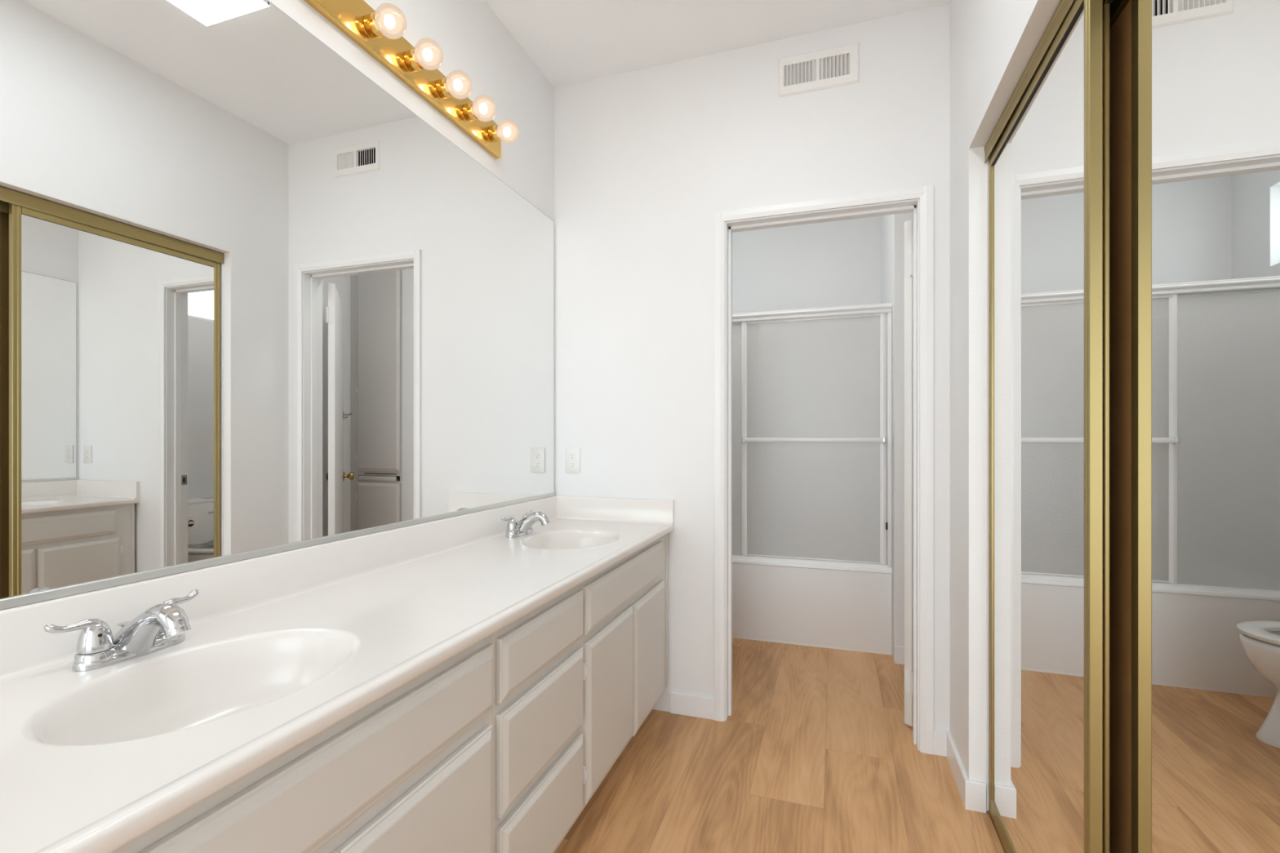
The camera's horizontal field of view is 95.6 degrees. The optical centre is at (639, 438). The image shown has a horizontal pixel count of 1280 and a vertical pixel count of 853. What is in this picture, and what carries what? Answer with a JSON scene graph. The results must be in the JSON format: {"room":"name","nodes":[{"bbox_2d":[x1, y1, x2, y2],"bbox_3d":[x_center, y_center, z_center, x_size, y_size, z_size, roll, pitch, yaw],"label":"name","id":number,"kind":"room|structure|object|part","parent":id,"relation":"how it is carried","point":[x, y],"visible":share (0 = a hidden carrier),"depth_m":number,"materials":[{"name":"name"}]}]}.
{"room":"bathroom","nodes":[
{"label":"bathroom","id":0,"kind":"room"},
{"bbox_2d":[268,0,554,221],"bbox_3d":[-1.007,-0.214,0.962,0.120,2.743,3.785,0,0,19],"label":"wall","id":1,"kind":"structure","parent":0,"point":[473,40],"depth_m":2.08,"materials":[{"name":"paint"}]},
{"bbox_2d":[0,0,555,609],"bbox_3d":[-0.743,-0.358,1.544,0.009,1.235,2.257,0,0,19],"label":"wall mirror","id":2,"kind":"object","parent":1,"relation":"attached to","point":[254,303],"visible":1,"depth_m":1.22,"materials":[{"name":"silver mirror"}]},
{"bbox_2d":[0,495,557,682],"bbox_3d":[-0.733,0.320,1.539,0.032,0.121,2.273,0,0,19],"label":"backsplash","id":3,"kind":"structure","parent":1,"relation":"attached to","point":[225,589],"depth_m":1.22,"materials":[{"name":"stone"}]},
{"bbox_2d":[304,0,519,159],"bbox_3d":[-0.672,-1.102,1.571,0.127,0.114,1.222,0,0,19],"label":"vanity light bar","id":4,"kind":"object","parent":1,"relation":"attached to","point":[380,32],"visible":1,"depth_m":1.68,"materials":[{"name":"gold metal"}]},
{"bbox_2d":[363,12,383,38],"bbox_3d":[-0.707,-1.103,1.550,0.031,0.053,0.053,0,0,19],"label":"socket","id":5,"kind":"object","parent":4,"relation":"attached to","point":[371,28],"depth_m":1.53,"materials":[{"name":"gold metal"}]},
{"bbox_3d":[-0.663,-1.103,1.536,0.088,0.079,0.079,0,0,19],"label":"bulb","id":6,"kind":"part","parent":4,"relation":"part of","materials":[{"name":"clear glass"}]},
{"bbox_2d":[404,48,423,71],"bbox_3d":[-0.658,-1.103,1.694,0.031,0.053,0.053,0,0,19],"label":"socket","id":7,"kind":"object","parent":4,"relation":"attached to","point":[411,64],"depth_m":1.68,"materials":[{"name":"gold metal"}]},
{"bbox_3d":[-0.615,-1.111,1.680,0.088,0.079,0.079,0,0,19],"label":"bulb","id":8,"kind":"part","parent":4,"relation":"part of","materials":[{"name":"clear glass"}]},
{"bbox_2d":[435,77,453,98],"bbox_3d":[-0.613,-1.103,1.829,0.031,0.053,0.053,0,0,19],"label":"socket","id":9,"kind":"object","parent":4,"relation":"attached to","point":[442,91],"depth_m":1.81,"materials":[{"name":"gold metal"}]},
{"bbox_3d":[-0.570,-1.105,1.814,0.088,0.079,0.079,0,0,19],"label":"bulb","id":10,"kind":"part","parent":4,"relation":"part of","materials":[{"name":"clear glass"}]},
{"bbox_2d":[462,102,478,121],"bbox_3d":[-0.569,-1.103,1.960,0.031,0.053,0.053,0,0,19],"label":"socket","id":11,"kind":"object","parent":4,"relation":"attached to","point":[468,113],"depth_m":1.94,"materials":[{"name":"gold metal"}]},
{"bbox_3d":[-0.526,-1.105,1.946,0.088,0.079,0.079,0,0,19],"label":"bulb","id":12,"kind":"part","parent":4,"relation":"part of","materials":[{"name":"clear glass"}]},
{"bbox_2d":[488,124,501,142],"bbox_3d":[-0.522,-1.103,2.101,0.031,0.053,0.053,0,0,19],"label":"socket","id":13,"kind":"object","parent":4,"relation":"attached to","point":[493,131],"depth_m":2.08,"materials":[{"name":"gold metal"}]},
{"bbox_3d":[-0.479,-1.101,2.086,0.088,0.079,0.079,0,0,19],"label":"bulb","id":14,"kind":"part","parent":4,"relation":"part of","materials":[{"name":"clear glass"}]},
{"bbox_2d":[484,0,950,87],"bbox_3d":[0.429,-1.626,1.438,2.700,0.080,5.600,0,0,19],"label":"ceiling","id":15,"kind":"structure","parent":0,"point":[571,42],"depth_m":2.23,"materials":[{"name":"paint"}]},
{"bbox_2d":[554,3,949,730],"bbox_3d":[0.723,-0.214,2.316,2.300,2.743,0.120,0,0,19],"label":"wall","id":16,"kind":"structure","parent":0,"point":[646,159],"depth_m":2.43,"materials":[{"name":"paint"}]},
{"bbox_2d":[565,448,580,473],"bbox_3d":[-0.300,0.100,2.591,0.073,0.112,0.007,0,0,19],"label":"wall outlet","id":17,"kind":"object","parent":16,"relation":"attached to","point":[572,455],"visible":1,"depth_m":2.59,"materials":[{"name":"white plastic"}]},
{"bbox_2d":[568,453,576,459],"bbox_3d":[-0.301,0.081,2.589,0.034,0.027,0.002,0,0,19],"label":"receptacle","id":18,"kind":"object","parent":17,"relation":"attached to","point":[571,455],"depth_m":2.59,"materials":[{"name":"white plastic"}]},
{"bbox_2d":[568,462,576,467],"bbox_3d":[-0.301,0.119,2.589,0.034,0.027,0.002,0,0,19],"label":"receptacle","id":19,"kind":"object","parent":17,"relation":"attached to","point":[571,464],"depth_m":2.59,"materials":[{"name":"white plastic"}]},
{"bbox_2d":[670,691,714,719],"bbox_3d":[0.218,1.113,2.415,0.190,0.089,0.012,0,0,19],"label":"baseboard","id":20,"kind":"structure","parent":16,"relation":"attached to","point":[682,704],"depth_m":2.41,"materials":[{"name":"white wood"}]},
{"bbox_2d":[777,42,859,97],"bbox_3d":[0.710,-1.433,2.309,0.303,0.154,0.120,0,0,19],"label":"air vent","id":21,"kind":"object","parent":16,"relation":"in","point":[838,66],"visible":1,"depth_m":2.26,"materials":[{"name":"white metal"}]},
{"bbox_2d":[724,198,919,750],"bbox_3d":[0.711,0.129,2.319,0.748,2.057,0.116,0,0,19],"label":"trim","id":22,"kind":"structure","parent":16,"relation":"attached to","point":[913,206],"depth_m":2.28,"materials":[{"name":"white wood"}]},
{"bbox_2d":[714,185,933,755],"bbox_3d":[0.692,0.116,2.255,0.809,2.084,0.014,0,0,19],"label":"trim","id":23,"kind":"structure","parent":16,"relation":"attached to","point":[926,193],"depth_m":2.14,"materials":[{"name":"white wood"}]},
{"bbox_2d":[904,219,912,726],"bbox_3d":[1.371,0.138,2.484,0.720,2.011,0.166,0,0,-29],"label":"door","id":24,"kind":"structure","parent":16,"relation":"in","point":[908,224],"depth_m":2.31,"materials":[{"name":"white paint"}]},
{"bbox_2d":[554,637,1004,852],"bbox_3d":[0.159,1.183,0.632,2.700,0.050,7.300,0,0,19],"label":"floor","id":25,"kind":"structure","parent":0,"point":[816,752],"depth_m":1.98,"materials":[{"name":"brown wood"}]},
{"bbox_2d":[111,634,493,852],"bbox_3d":[-0.695,0.774,0.834,0.545,0.767,0.940,0,0,19],"label":"base cabinet","id":26,"kind":"object","parent":25,"relation":"on","point":[410,771],"visible":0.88,"depth_m":0.89,"materials":[{"name":"beige paint"}]},
{"bbox_2d":[0,495,674,852],"bbox_3d":[-0.482,0.378,1.456,0.560,0.237,2.275,0,0,19],"label":"countertop","id":27,"kind":"structure","parent":26,"relation":"on","point":[279,649],"depth_m":1.00,"materials":[{"name":"stone"}]},
{"bbox_2d":[44,589,199,671],"bbox_3d":[-0.838,0.320,0.979,0.180,0.102,0.178,0,0,-19],"label":"faucet","id":28,"kind":"object","parent":27,"relation":"on","point":[165,624],"visible":1,"depth_m":0.93,"materials":[{"name":"silver metal"}]},
{"bbox_3d":[-0.875,0.294,0.900,0.021,0.028,0.071,0,0,24],"label":"lever","id":29,"kind":"part","parent":28,"relation":"part of","materials":[{"name":"silver metal"}]},
{"bbox_3d":[-0.866,0.313,0.922,0.044,0.046,0.044,0,0,19],"label":"handle","id":30,"kind":"part","parent":28,"relation":"part of","materials":[{"name":"silver metal"}]},
{"bbox_3d":[-0.866,0.329,0.977,0.021,0.038,0.021,0,0,19],"label":"pop rod","id":31,"kind":"part","parent":28,"relation":"part of","materials":[{"name":"silver metal"}]},
{"bbox_3d":[-0.849,0.351,0.971,0.053,0.018,0.157,0,0,19],"label":"plate","id":32,"kind":"part","parent":28,"relation":"part of","materials":[{"name":"silver metal"}]},
{"bbox_3d":[-0.808,0.320,0.957,0.159,0.102,0.068,0,0,19],"label":"spout","id":33,"kind":"part","parent":28,"relation":"part of","materials":[{"name":"silver metal"}]},
{"bbox_3d":[-0.827,0.294,1.043,0.021,0.028,0.071,0,0,13],"label":"lever","id":34,"kind":"part","parent":28,"relation":"part of","materials":[{"name":"silver metal"}]},
{"bbox_2d":[19,627,360,746],"bbox_3d":[-0.644,0.429,0.890,0.336,0.136,0.437,0,0,19],"label":"sink basin","id":35,"kind":"object","parent":27,"relation":"in","point":[188,695],"depth_m":0.96,"materials":[{"name":"white ceramic"}]},
{"bbox_2d":[501,510,550,537],"bbox_3d":[-0.438,0.320,2.175,0.180,0.102,0.178,0,0,-19],"label":"faucet","id":36,"kind":"object","parent":27,"relation":"on","point":[514,528],"visible":1,"depth_m":2.13,"materials":[{"name":"silver metal"}]},
{"bbox_3d":[-0.475,0.294,2.096,0.021,0.028,0.071,0,0,24],"label":"lever","id":37,"kind":"part","parent":36,"relation":"part of","materials":[{"name":"silver metal"}]},
{"bbox_3d":[-0.465,0.313,2.118,0.044,0.046,0.044,0,0,19],"label":"handle","id":38,"kind":"part","parent":36,"relation":"part of","materials":[{"name":"silver metal"}]},
{"bbox_3d":[-0.449,0.351,2.167,0.053,0.018,0.157,0,0,19],"label":"plate","id":39,"kind":"part","parent":36,"relation":"part of","materials":[{"name":"silver metal"}]},
{"bbox_3d":[-0.408,0.320,2.153,0.159,0.102,0.068,0,0,19],"label":"spout","id":40,"kind":"part","parent":36,"relation":"part of","materials":[{"name":"silver metal"}]},
{"bbox_2d":[520,528,621,549],"bbox_3d":[-0.243,0.429,2.088,0.336,0.136,0.437,0,0,19],"label":"sink basin","id":41,"kind":"object","parent":27,"relation":"in","point":[548,539],"depth_m":2.25,"materials":[{"name":"white ceramic"}]},
{"bbox_3d":[-0.362,0.806,0.999,0.018,0.447,0.383,0,0,19],"label":"door","id":42,"kind":"part","parent":26,"relation":"part of","materials":[{"name":"beige paint"}]},
{"bbox_2d":[492,583,582,852],"bbox_3d":[-0.476,0.774,1.487,0.545,0.767,0.438,0,0,19],"label":"drawers","id":43,"kind":"object","parent":25,"relation":"on","point":[537,713],"visible":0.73,"depth_m":1.35,"materials":[{"name":"beige paint"}]},
{"bbox_3d":[-0.225,0.923,1.407,0.018,0.213,0.419,0,0,19],"label":"drawer","id":44,"kind":"part","parent":43,"relation":"part of","materials":[{"name":"beige paint"}]},
{"bbox_3d":[-0.225,0.685,1.407,0.018,0.216,0.419,0,0,19],"label":"drawer","id":45,"kind":"part","parent":43,"relation":"part of","materials":[{"name":"beige paint"}]},
{"bbox_3d":[-0.225,0.486,1.407,0.018,0.134,0.419,0,0,19],"label":"drawer","id":46,"kind":"part","parent":43,"relation":"part of","materials":[{"name":"beige paint"}]},
{"bbox_2d":[580,533,667,809],"bbox_3d":[-0.268,0.774,2.109,0.545,0.767,0.874,0,0,19],"label":"base cabinet","id":47,"kind":"object","parent":25,"relation":"on","point":[624,642],"visible":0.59,"depth_m":1.87,"materials":[{"name":"beige paint"}]},
{"bbox_3d":[-0.089,0.801,1.814,0.018,0.449,0.395,0,0,19],"label":"door","id":48,"kind":"part","parent":47,"relation":"part of","materials":[{"name":"beige paint"}]},
{"bbox_3d":[-0.031,0.485,1.986,0.018,0.137,0.763,0,0,19],"label":"false drawer","id":49,"kind":"part","parent":47,"relation":"part of","materials":[{"name":"beige paint"}]},
{"bbox_3d":[0.037,0.808,2.190,0.018,0.455,0.374,0,0,19],"label":"door","id":50,"kind":"part","parent":47,"relation":"part of","materials":[{"name":"beige paint"}]},
{"bbox_2d":[732,535,892,654],"bbox_3d":[0.809,0.929,3.686,1.392,0.456,0.813,0,0,19],"label":"bathtub","id":51,"kind":"object","parent":25,"relation":"on","point":[848,608],"visible":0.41,"depth_m":3.24,"materials":[{"name":"white ceramic"}]},
{"bbox_2d":[732,302,892,569],"bbox_3d":[0.691,-0.010,3.332,1.390,1.422,0.057,0,0,19],"label":"frame","id":52,"kind":"object","parent":51,"relation":"on","point":[886,308],"visible":0.72,"depth_m":3.15,"materials":[{"name":"white metal"}]},
{"bbox_2d":[732,322,759,556],"bbox_3d":[0.372,0.005,3.452,0.662,1.372,0.018,0,0,19],"label":"shower door","id":53,"kind":"structure","parent":52,"relation":"attached to","point":[756,326],"depth_m":3.34,"materials":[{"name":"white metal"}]},
{"bbox_3d":[0.372,-0.669,3.452,0.602,0.022,0.012,0,0,19],"label":"rail","id":54,"kind":"part","parent":53,"relation":"part of","materials":[{"name":"white metal"}]},
{"bbox_3d":[0.692,0.690,3.335,1.390,0.022,0.048,0,0,19],"label":"sill","id":55,"kind":"part","parent":52,"relation":"part of","materials":[{"name":"white"}]},
{"bbox_2d":[741,312,886,564],"bbox_3d":[0.949,-0.002,3.219,0.772,1.358,0.058,0,0,19],"label":"shower door","id":56,"kind":"structure","parent":52,"relation":"attached to","point":[882,439],"depth_m":3.20,"materials":[{"name":"white"}]},
{"bbox_3d":[0.956,-0.669,3.238,0.712,0.022,0.012,0,0,19],"label":"rail","id":57,"kind":"part","parent":56,"relation":"part of","materials":[{"name":"white metal"}]},
{"bbox_3d":[0.956,0.673,3.238,0.712,0.008,0.012,0,0,19],"label":"rail","id":58,"kind":"part","parent":56,"relation":"part of","materials":[{"name":"white metal"}]},
{"bbox_2d":[987,811,1005,852],"bbox_3d":[0.869,1.154,1.066,0.069,0.007,1.520,0,0,19],"label":"closet track","id":59,"kind":"object","parent":25,"relation":"on","point":[988,811],"visible":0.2,"depth_m":1.71,"materials":[{"name":"gold metal"}]},
{"bbox_2d":[988,0,1102,852],"bbox_3d":[0.961,0.142,1.425,0.022,2.014,0.759,0,0,19],"label":"mirror door","id":60,"kind":"structure","parent":59,"relation":"on","point":[1045,166],"depth_m":1.30,"materials":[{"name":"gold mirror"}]},
{"bbox_3d":[0.961,1.123,1.425,0.020,0.052,0.707,0,0,19],"label":"rail","id":61,"kind":"part","parent":60,"relation":"part of","materials":[{"name":"gold metal"}]},
{"bbox_3d":[0.961,-0.846,1.425,0.022,0.037,0.707,0,0,19],"label":"rail","id":62,"kind":"part","parent":60,"relation":"part of","materials":[{"name":"gold metal"}]},
{"bbox_2d":[1102,0,1279,852],"bbox_3d":[0.770,0.142,0.737,0.022,2.014,0.826,0,0,19],"label":"mirror door","id":63,"kind":"structure","parent":59,"relation":"on","point":[1191,88],"depth_m":0.84,"materials":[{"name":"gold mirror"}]},
{"bbox_2d":[732,215,880,543],"bbox_3d":[1.270,-0.214,4.014,2.340,2.743,0.100,0,0,19],"label":"wall","id":64,"kind":"structure","parent":0,"point":[818,378],"depth_m":3.99,"materials":[{"name":"paint"}]},
{"bbox_2d":[880,212,912,662],"bbox_3d":[1.512,-0.214,3.401,0.121,2.743,0.910,0,0,19],"label":"wall","id":65,"kind":"structure","parent":0,"point":[892,226],"depth_m":2.98,"materials":[{"name":"paint"}]},
{"bbox_2d":[894,645,904,664],"bbox_3d":[1.368,1.113,2.963,0.126,0.089,0.012,0,0,19],"label":"baseboard","id":66,"kind":"structure","parent":65,"relation":"attached to","point":[899,651],"depth_m":2.97,"materials":[{"name":"white wood"}]},
{"bbox_2d":[949,0,1060,811],"bbox_3d":[0.621,-0.214,0.407,0.120,2.743,3.565,0,0,19],"label":"wall","id":67,"kind":"structure","parent":0,"point":[993,42],"depth_m":1.81,"materials":[{"name":"paint"}]},
{"bbox_2d":[933,728,986,813],"bbox_3d":[1.073,1.113,1.962,0.058,0.089,0.339,0,0,11],"label":"baseboard","id":68,"kind":"structure","parent":67,"relation":"attached to","point":[972,793],"depth_m":1.88,"materials":[{"name":"white wood"}]},
{"bbox_2d":[986,151,991,810],"bbox_3d":[1.083,0.132,1.795,0.020,2.039,0.006,0,0,19],"label":"trim","id":69,"kind":"structure","parent":67,"relation":"attached to","point":[987,160],"depth_m":1.79,"materials":[{"name":"white wood"}]},
{"bbox_2d":[984,0,1074,163],"bbox_3d":[0.865,-0.877,1.067,0.078,0.049,1.520,0,0,19],"label":"closet track","id":70,"kind":"object","parent":67,"relation":"attached to","point":[1063,7],"visible":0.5,"depth_m":1.38,"materials":[{"name":"gold metal"}]}
]}

